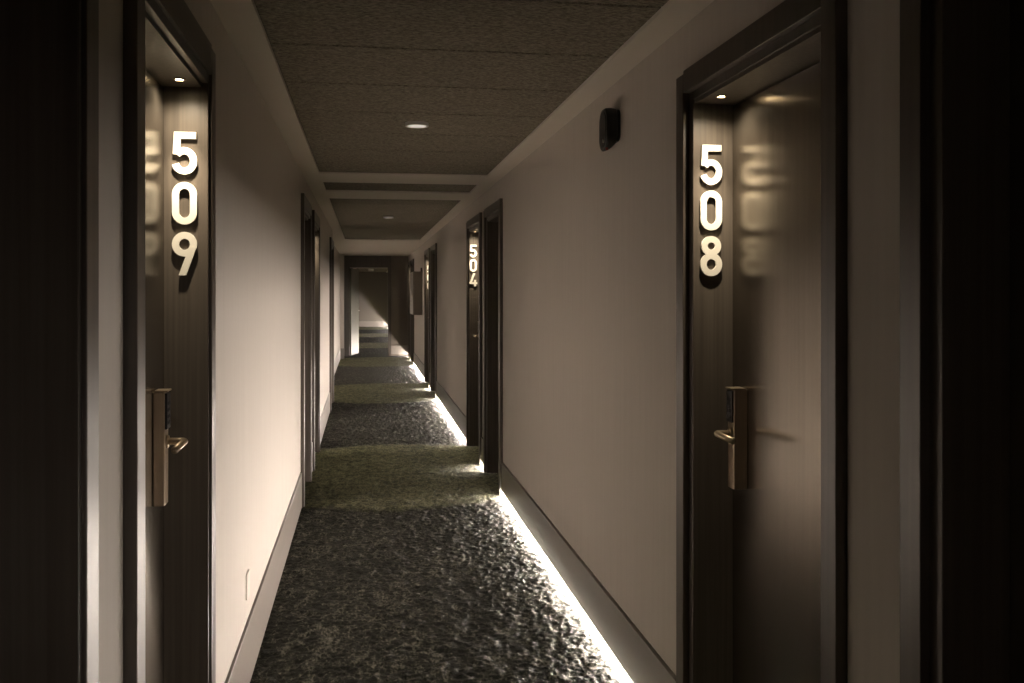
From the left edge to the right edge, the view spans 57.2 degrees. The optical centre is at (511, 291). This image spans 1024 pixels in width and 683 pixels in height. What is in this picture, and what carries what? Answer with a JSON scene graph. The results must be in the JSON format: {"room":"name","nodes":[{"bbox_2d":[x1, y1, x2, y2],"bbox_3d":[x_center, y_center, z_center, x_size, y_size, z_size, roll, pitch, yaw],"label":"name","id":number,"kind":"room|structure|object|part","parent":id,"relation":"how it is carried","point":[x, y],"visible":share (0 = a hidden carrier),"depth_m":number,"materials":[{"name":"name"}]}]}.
{"room":"hotel corridor","nodes":[
{"label":"hotel corridor","id":0,"kind":"room"},
{"bbox_2d":[99,0,352,682],"bbox_3d":[-3.474,0.302,18.688,0.215,2.396,44.000,0,0,-9],"label":"wall","id":1,"kind":"structure","parent":0,"point":[260,184],"depth_m":3.31,"materials":[{"name":"beige paint"}]},
{"bbox_2d":[0,0,98,682],"bbox_3d":[-0.677,0.405,1.012,0.184,2.190,0.968,0,0,-9],"label":"door","id":2,"kind":"structure","parent":1,"relation":"in","point":[49,49],"depth_m":1.42,"materials":[{"name":"brown wood"}]},
{"bbox_3d":[-0.609,0.448,1.022,0.031,2.104,0.838,0,0,-9],"label":"frame","id":3,"kind":"part","parent":2,"relation":"part of","materials":[{"name":"brown wood"}]},
{"bbox_3d":[-0.604,0.405,1.023,0.036,2.190,0.968,0,0,-9],"label":"casing","id":4,"kind":"part","parent":2,"relation":"part of","materials":[{"name":"brown wood"}]},
{"bbox_2d":[123,0,215,682],"bbox_3d":[-0.863,0.405,2.203,0.184,2.190,0.932,0,0,-9],"label":"door","id":5,"kind":"structure","parent":1,"relation":"in","point":[169,317],"depth_m":2.52,"materials":[{"name":"brown wood"}]},
{"bbox_3d":[-0.871,0.392,2.413,0.058,0.036,0.150,0,0,-9],"label":"lever handle","id":6,"kind":"part","parent":5,"relation":"part of","materials":[{"name":"brown metal"}]},
{"bbox_3d":[-0.795,0.448,2.214,0.031,2.104,0.802,0,0,-9],"label":"frame","id":7,"kind":"part","parent":5,"relation":"part of","materials":[{"name":"brown wood"}]},
{"bbox_2d":[173,77,185,80],"bbox_3d":[-0.882,-0.566,2.492,0.034,0.007,0.034,0,0,-9],"label":"recessed light","id":8,"kind":"object","parent":5,"relation":"attached to","point":[175,78],"visible":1,"depth_m":2.49,"materials":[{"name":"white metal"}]},
{"bbox_2d":[172,132,196,274],"bbox_3d":[-0.900,-0.243,2.586,0.066,0.394,0.010,0,0,-9],"label":"room number","id":9,"kind":"object","parent":5,"relation":"attached to","point":[188,253],"visible":1,"depth_m":2.58,"materials":[{"name":"white plastic"}]},
{"bbox_3d":[-0.923,0.453,2.592,0.164,2.095,0.012,0,0,-9],"label":"jamb panel","id":10,"kind":"part","parent":5,"relation":"part of","materials":[{"name":"brown wood"}]},
{"bbox_2d":[246,569,249,599],"bbox_3d":[-1.006,1.114,3.578,0.007,0.100,0.086,0,0,-9],"label":"cover plate","id":11,"kind":"object","parent":1,"relation":"attached to","point":[248,570],"visible":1,"depth_m":3.57,"materials":[{"name":"beige plastic"}]},
{"bbox_2d":[225,393,329,682],"bbox_3d":[-1.223,1.380,4.920,0.026,0.240,16.100,0,0,-9],"label":"baseboard","id":12,"kind":"structure","parent":1,"relation":"attached to","point":[241,669],"depth_m":4.25,"materials":[{"name":"beige paint"}]},
{"bbox_2d":[300,193,311,506],"bbox_3d":[-1.614,0.405,7.015,0.184,2.190,0.960,0,0,-9],"label":"door","id":13,"kind":"structure","parent":1,"relation":"in","point":[306,208],"depth_m":7.42,"materials":[{"name":"brown wood"}]},
{"bbox_3d":[-1.676,0.453,7.418,0.164,2.095,0.012,0,0,-9],"label":"jamb panel","id":14,"kind":"part","parent":13,"relation":"part of","materials":[{"name":"brown wood"}]},
{"bbox_3d":[-1.546,0.448,7.026,0.031,2.104,0.830,0,0,-9],"label":"frame","id":15,"kind":"part","parent":13,"relation":"part of","materials":[{"name":"brown wood"}]},
{"bbox_2d":[312,210,319,470],"bbox_3d":[-1.825,0.405,8.369,0.184,2.190,1.000,0,0,-9],"label":"door","id":16,"kind":"structure","parent":1,"relation":"in","point":[315,219],"depth_m":8.79,"materials":[{"name":"brown wood"}]},
{"bbox_3d":[-1.891,0.453,8.791,0.164,2.095,0.012,0,0,-9],"label":"jamb panel","id":17,"kind":"part","parent":16,"relation":"part of","materials":[{"name":"brown wood"}]},
{"bbox_2d":[329,237,333,411],"bbox_3d":[-2.437,0.405,12.296,0.184,2.190,1.050,0,0,-9],"label":"door","id":18,"kind":"structure","parent":1,"relation":"in","point":[331,242],"depth_m":11.83,"materials":[{"name":"brown wood"}]},
{"bbox_3d":[-2.507,0.453,12.743,0.164,2.095,0.012,0,0,-9],"label":"jamb panel","id":19,"kind":"part","parent":18,"relation":"part of","materials":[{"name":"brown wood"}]},
{"bbox_2d":[334,349,339,374],"bbox_3d":[-3.219,1.380,16.967,0.026,0.240,8.280,0,0,-9],"label":"baseboard","id":20,"kind":"structure","parent":1,"relation":"attached to","point":[337,359],"depth_m":18.20,"materials":[{"name":"beige paint"}]},
{"bbox_2d":[340,348,343,358],"bbox_3d":[-3.803,1.380,21.050,0.095,0.240,0.026,0,0,-9],"label":"baseboard","id":21,"kind":"structure","parent":1,"relation":"attached to","point":[341,349],"depth_m":21.04,"materials":[{"name":"beige paint"}]},
{"bbox_2d":[350,268,359,354],"bbox_3d":[-3.752,0.468,22.469,0.076,2.040,0.880,0,0,2],"label":"door","id":22,"kind":"structure","parent":1,"relation":"in","point":[354,273],"depth_m":22.39,"materials":[{"name":"grey paint"}]},
{"bbox_2d":[359,272,387,320],"bbox_3d":[-6.053,0.302,40.602,1.645,2.396,0.100,0,0,-9],"label":"wall","id":23,"kind":"structure","parent":0,"point":[373,286],"depth_m":40.56,"materials":[{"name":"grey"}]},
{"bbox_2d":[359,321,387,326],"bbox_3d":[-6.044,1.380,40.542,1.445,0.240,0.019,0,0,-9],"label":"baseboard","id":24,"kind":"structure","parent":23,"relation":"attached to","point":[361,323],"depth_m":40.54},
{"bbox_2d":[391,256,407,355],"bbox_3d":[-2.676,0.322,22.213,0.440,2.356,0.080,0,0,-9],"label":"wall","id":25,"kind":"structure","parent":0,"point":[399,264],"depth_m":22.18,"materials":[{"name":"brown paint"}]},
{"bbox_2d":[345,256,390,355],"bbox_3d":[-3.377,0.325,22.055,1.075,2.351,0.175,0,0,-9],"label":"trim","id":26,"kind":"structure","parent":25,"relation":"attached to","point":[350,261],"depth_m":21.99,"materials":[{"name":"brown wood"}]},
{"bbox_2d":[391,345,406,353],"bbox_3d":[-2.658,1.360,22.167,0.380,0.200,0.027,0,0,-9],"label":"baseboard","id":27,"kind":"structure","parent":25,"relation":"attached to","point":[395,349],"depth_m":22.15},
{"bbox_2d":[250,327,632,682],"bbox_3d":[-2.655,1.509,18.816,1.995,0.019,44.001,0,0,-9],"label":"floor","id":28,"kind":"structure","parent":0,"point":[406,562],"depth_m":5.06,"materials":[{"name":"carpet"}]},
{"bbox_2d":[210,0,713,271],"bbox_3d":[-2.711,-0.896,18.807,1.960,0.100,44.000,0,0,-9],"label":"ceiling","id":29,"kind":"structure","parent":0,"point":[492,81],"depth_m":3.81,"materials":[{"name":"beige paint"}]},
{"bbox_3d":[-5.289,-0.871,35.712,1.208,0.030,2.988,0,0,-9],"label":"acoustic panel","id":30,"kind":"part","parent":29,"relation":"part of","materials":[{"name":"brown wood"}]},
{"bbox_3d":[-5.752,-0.871,38.676,1.208,0.030,2.988,0,0,-9],"label":"acoustic panel","id":31,"kind":"part","parent":29,"relation":"part of","materials":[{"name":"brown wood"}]},
{"bbox_3d":[-2.029,-0.871,14.814,1.208,0.030,0.588,0,0,-9],"label":"acoustic panel","id":32,"kind":"part","parent":29,"relation":"part of","materials":[{"name":"brown wood"}]},
{"bbox_3d":[-1.937,-0.871,14.221,1.208,0.030,0.588,0,0,-9],"label":"acoustic panel","id":33,"kind":"part","parent":29,"relation":"part of","materials":[{"name":"brown wood"}]},
{"bbox_3d":[-1.844,-0.871,13.629,1.208,0.030,0.588,0,0,-9],"label":"acoustic panel","id":34,"kind":"part","parent":29,"relation":"part of","materials":[{"name":"brown wood"}]},
{"bbox_3d":[-1.752,-0.871,13.036,1.208,0.030,0.588,0,0,-9],"label":"acoustic panel","id":35,"kind":"part","parent":29,"relation":"part of","materials":[{"name":"brown wood"}]},
{"bbox_3d":[-1.659,-0.871,12.443,1.208,0.030,0.588,0,0,-9],"label":"acoustic panel","id":36,"kind":"part","parent":29,"relation":"part of","materials":[{"name":"brown wood"}]},
{"bbox_3d":[-1.567,-0.871,11.850,1.208,0.030,0.588,0,0,-9],"label":"acoustic panel","id":37,"kind":"part","parent":29,"relation":"part of","materials":[{"name":"brown wood"}]},
{"bbox_3d":[-1.474,-0.871,11.257,1.208,0.030,0.588,0,0,-9],"label":"acoustic panel","id":38,"kind":"part","parent":29,"relation":"part of","materials":[{"name":"brown wood"}]},
{"bbox_3d":[-1.382,-0.871,10.664,1.208,0.030,0.588,0,0,-9],"label":"acoustic panel","id":39,"kind":"part","parent":29,"relation":"part of","materials":[{"name":"brown wood"}]},
{"bbox_3d":[-1.290,-0.871,10.072,1.208,0.030,0.588,0,0,-9],"label":"acoustic panel","id":40,"kind":"part","parent":29,"relation":"part of","materials":[{"name":"brown wood"}]},
{"bbox_3d":[-1.197,-0.871,9.479,1.208,0.030,0.588,0,0,-9],"label":"acoustic panel","id":41,"kind":"part","parent":29,"relation":"part of","materials":[{"name":"brown wood"}]},
{"bbox_3d":[-1.105,-0.871,8.886,1.208,0.030,0.588,0,0,-9],"label":"acoustic panel","id":42,"kind":"part","parent":29,"relation":"part of","materials":[{"name":"brown wood"}]},
{"bbox_3d":[-0.912,-0.871,7.651,1.208,0.030,0.628,0,0,-9],"label":"acoustic panel","id":43,"kind":"part","parent":29,"relation":"part of","materials":[{"name":"brown wood"}]},
{"bbox_3d":[-0.739,-0.871,6.542,1.208,0.030,0.493,0,0,-9],"label":"acoustic panel","id":44,"kind":"part","parent":29,"relation":"part of","materials":[{"name":"brown wood"}]},
{"bbox_3d":[-0.654,-0.871,5.996,1.208,0.030,0.588,0,0,-9],"label":"acoustic panel","id":45,"kind":"part","parent":29,"relation":"part of","materials":[{"name":"brown wood"}]},
{"bbox_3d":[-0.561,-0.871,5.403,1.208,0.030,0.588,0,0,-9],"label":"acoustic panel","id":46,"kind":"part","parent":29,"relation":"part of","materials":[{"name":"brown wood"}]},
{"bbox_2d":[405,121,428,127],"bbox_3d":[-0.482,-0.848,4.763,0.118,0.018,0.118,0,0,-9],"label":"recessed light","id":47,"kind":"object","parent":29,"relation":"in","point":[410,124],"visible":1,"depth_m":4.73,"materials":[{"name":"white glass"}]},
{"bbox_3d":[-0.469,-0.871,4.810,1.208,0.030,0.588,0,0,-9],"label":"acoustic panel","id":48,"kind":"part","parent":29,"relation":"part of","materials":[{"name":"brown wood"}]},
{"bbox_3d":[-0.376,-0.871,4.217,1.208,0.030,0.588,0,0,-9],"label":"acoustic panel","id":49,"kind":"part","parent":29,"relation":"part of","materials":[{"name":"brown wood"}]},
{"bbox_3d":[-0.284,-0.871,3.625,1.208,0.030,0.588,0,0,-9],"label":"acoustic panel","id":50,"kind":"part","parent":29,"relation":"part of","materials":[{"name":"brown wood"}]},
{"bbox_3d":[-0.191,-0.871,3.032,1.208,0.030,0.588,0,0,-9],"label":"acoustic panel","id":51,"kind":"part","parent":29,"relation":"part of","materials":[{"name":"brown wood"}]},
{"bbox_3d":[-0.099,-0.871,2.439,1.208,0.030,0.588,0,0,-9],"label":"acoustic panel","id":52,"kind":"part","parent":29,"relation":"part of","materials":[{"name":"brown wood"}]},
{"bbox_2d":[408,0,899,682],"bbox_3d":[-1.891,0.302,18.935,0.100,2.396,44.000,0,0,-9],"label":"wall","id":53,"kind":"structure","parent":0,"point":[589,233],"depth_m":3.51,"materials":[{"name":"beige paint"}]},
{"bbox_2d":[408,261,410,359],"bbox_3d":[-2.222,0.405,21.246,0.206,2.190,1.030,0,0,-9],"label":"door","id":54,"kind":"structure","parent":53,"relation":"in","point":[409,262],"depth_m":21.64,"materials":[{"name":"brown wood"}]},
{"bbox_3d":[-2.281,0.445,21.662,0.174,2.110,0.012,0,0,-9],"label":"jamb panel","id":55,"kind":"part","parent":54,"relation":"part of","materials":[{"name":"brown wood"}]},
{"bbox_2d":[411,259,413,363],"bbox_3d":[-2.027,0.405,19.991,0.206,2.190,1.030,0,0,-9],"label":"door","id":56,"kind":"structure","parent":53,"relation":"in","point":[412,260],"depth_m":20.39,"materials":[{"name":"brown wood"}]},
{"bbox_3d":[-2.085,0.445,20.407,0.174,2.110,0.012,0,0,-9],"label":"jamb panel","id":57,"kind":"part","parent":56,"relation":"part of","materials":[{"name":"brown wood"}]},
{"bbox_2d":[410,268,421,314],"bbox_3d":[-1.764,-0.010,17.229,0.175,0.840,1.110,0,0,-9],"label":"upper cabinet","id":58,"kind":"object","parent":53,"relation":"attached to","point":[416,276],"visible":1,"depth_m":16.69,"materials":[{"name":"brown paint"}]},
{"bbox_3d":[-1.832,0.022,17.224,0.020,0.765,1.092,0,0,-9],"label":"cabinet door","id":59,"kind":"part","parent":58,"relation":"part of","materials":[{"name":"grey"}]},
{"bbox_2d":[424,248,429,387],"bbox_3d":[-1.288,0.405,15.254,0.206,2.190,1.100,0,0,-9],"label":"door","id":60,"kind":"structure","parent":53,"relation":"in","point":[426,252],"depth_m":15.68,"materials":[{"name":"brown wood"}]},
{"bbox_3d":[-1.352,0.445,15.704,0.174,2.110,0.012,0,0,-9],"label":"jamb panel","id":61,"kind":"part","parent":60,"relation":"part of","materials":[{"name":"brown wood"}]},
{"bbox_2d":[430,243,437,397],"bbox_3d":[-1.063,0.405,13.816,0.206,2.190,1.070,0,0,-9],"label":"door","id":62,"kind":"structure","parent":53,"relation":"in","point":[433,249],"depth_m":14.23,"materials":[{"name":"brown wood"}]},
{"bbox_3d":[-1.125,0.445,14.251,0.174,2.110,0.012,0,0,-9],"label":"jamb panel","id":63,"kind":"part","parent":62,"relation":"part of","materials":[{"name":"brown wood"}]},
{"bbox_2d":[466,212,482,464],"bbox_3d":[-0.265,0.405,8.698,0.206,2.190,1.110,0,0,-9],"label":"door","id":64,"kind":"structure","parent":53,"relation":"in","point":[473,293],"depth_m":9.14,"materials":[{"name":"brown wood"}]},
{"bbox_2d":[469,245,476,285],"bbox_3d":[-0.375,-0.257,9.136,0.076,0.406,0.010,0,0,-9],"label":"room number","id":65,"kind":"object","parent":64,"relation":"attached to","point":[471,246],"visible":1,"depth_m":9.13,"materials":[{"name":"white plastic"}]},
{"bbox_3d":[-0.330,0.445,9.153,0.174,2.110,0.012,0,0,-9],"label":"jamb panel","id":66,"kind":"part","parent":64,"relation":"part of","materials":[{"name":"brown wood"}]},
{"bbox_3d":[-0.338,0.441,8.687,0.019,2.118,0.980,0,0,-9],"label":"frame","id":67,"kind":"part","parent":64,"relation":"part of","materials":[{"name":"brown wood"}]},
{"bbox_2d":[483,198,503,495],"bbox_3d":[-0.065,0.405,7.414,0.206,2.190,0.970,0,0,-9],"label":"door","id":68,"kind":"structure","parent":53,"relation":"in","point":[493,214],"depth_m":7.79,"materials":[{"name":"brown wood"}]},
{"bbox_3d":[-0.118,0.445,7.799,0.174,2.110,0.012,0,0,-9],"label":"jamb panel","id":69,"kind":"part","parent":68,"relation":"part of","materials":[{"name":"brown wood"}]},
{"bbox_3d":[-0.137,0.441,7.402,0.019,2.118,0.840,0,0,-9],"label":"frame","id":70,"kind":"part","parent":68,"relation":"part of","materials":[{"name":"brown wood"}]},
{"bbox_2d":[414,353,675,682],"bbox_3d":[-1.931,1.363,18.903,0.026,0.205,43.850,0,0,-9],"label":"baseboard","id":71,"kind":"structure","parent":53,"relation":"attached to","point":[636,655],"depth_m":4.31,"materials":[{"name":"beige paint"}]},
{"bbox_2d":[599,108,619,151],"bbox_3d":[0.390,-0.651,3.780,0.063,0.172,0.136,0,0,-9],"label":"speaker","id":72,"kind":"object","parent":53,"relation":"attached to","point":[609,121],"depth_m":3.73,"materials":[{"name":"black plastic"}]},
{"bbox_2d":[676,0,847,682],"bbox_3d":[0.702,0.405,2.498,0.206,2.190,1.026,0,0,-9],"label":"door","id":73,"kind":"structure","parent":53,"relation":"in","point":[762,341],"depth_m":2.65,"materials":[{"name":"brown wood"}]},
{"bbox_2d":[700,145,721,275],"bbox_3d":[0.613,-0.251,2.897,0.070,0.404,0.010,0,0,-9],"label":"room number","id":74,"kind":"object","parent":73,"relation":"attached to","point":[709,253],"visible":1,"depth_m":2.89,"materials":[{"name":"white plastic"}]},
{"bbox_3d":[0.644,0.445,2.911,0.174,2.110,0.012,0,0,-9],"label":"jamb panel","id":75,"kind":"part","parent":73,"relation":"part of","materials":[{"name":"brown wood"}]},
{"bbox_2d":[716,95,726,97],"bbox_3d":[0.620,-0.581,2.781,0.034,0.007,0.034,0,0,-9],"label":"recessed light","id":76,"kind":"object","parent":73,"relation":"attached to","point":[717,96],"visible":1,"depth_m":2.78,"materials":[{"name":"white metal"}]},
{"bbox_3d":[0.636,0.422,2.749,0.058,0.036,0.150,0,0,-9],"label":"lever handle","id":77,"kind":"part","parent":73,"relation":"part of","materials":[{"name":"brown metal"}]},
{"bbox_2d":[900,0,1023,682],"bbox_3d":[0.897,0.405,1.247,0.206,2.190,1.028,0,0,-9],"label":"door","id":78,"kind":"structure","parent":53,"relation":"in","point":[962,61],"depth_m":1.66,"materials":[{"name":"brown wood"}]},
{"bbox_3d":[0.814,0.405,1.234,0.036,2.190,1.028,0,0,-9],"label":"casing","id":79,"kind":"part","parent":78,"relation":"part of","materials":[{"name":"brown wood"}]},
{"bbox_3d":[0.825,0.441,1.236,0.019,2.118,0.898,0,0,-9],"label":"frame","id":80,"kind":"part","parent":78,"relation":"part of","materials":[{"name":"brown wood"}]},
{"bbox_3d":[0.839,0.445,1.661,0.174,2.110,0.012,0,0,-9],"label":"jamb panel","id":81,"kind":"part","parent":78,"relation":"part of","materials":[{"name":"brown wood"}]}
]}

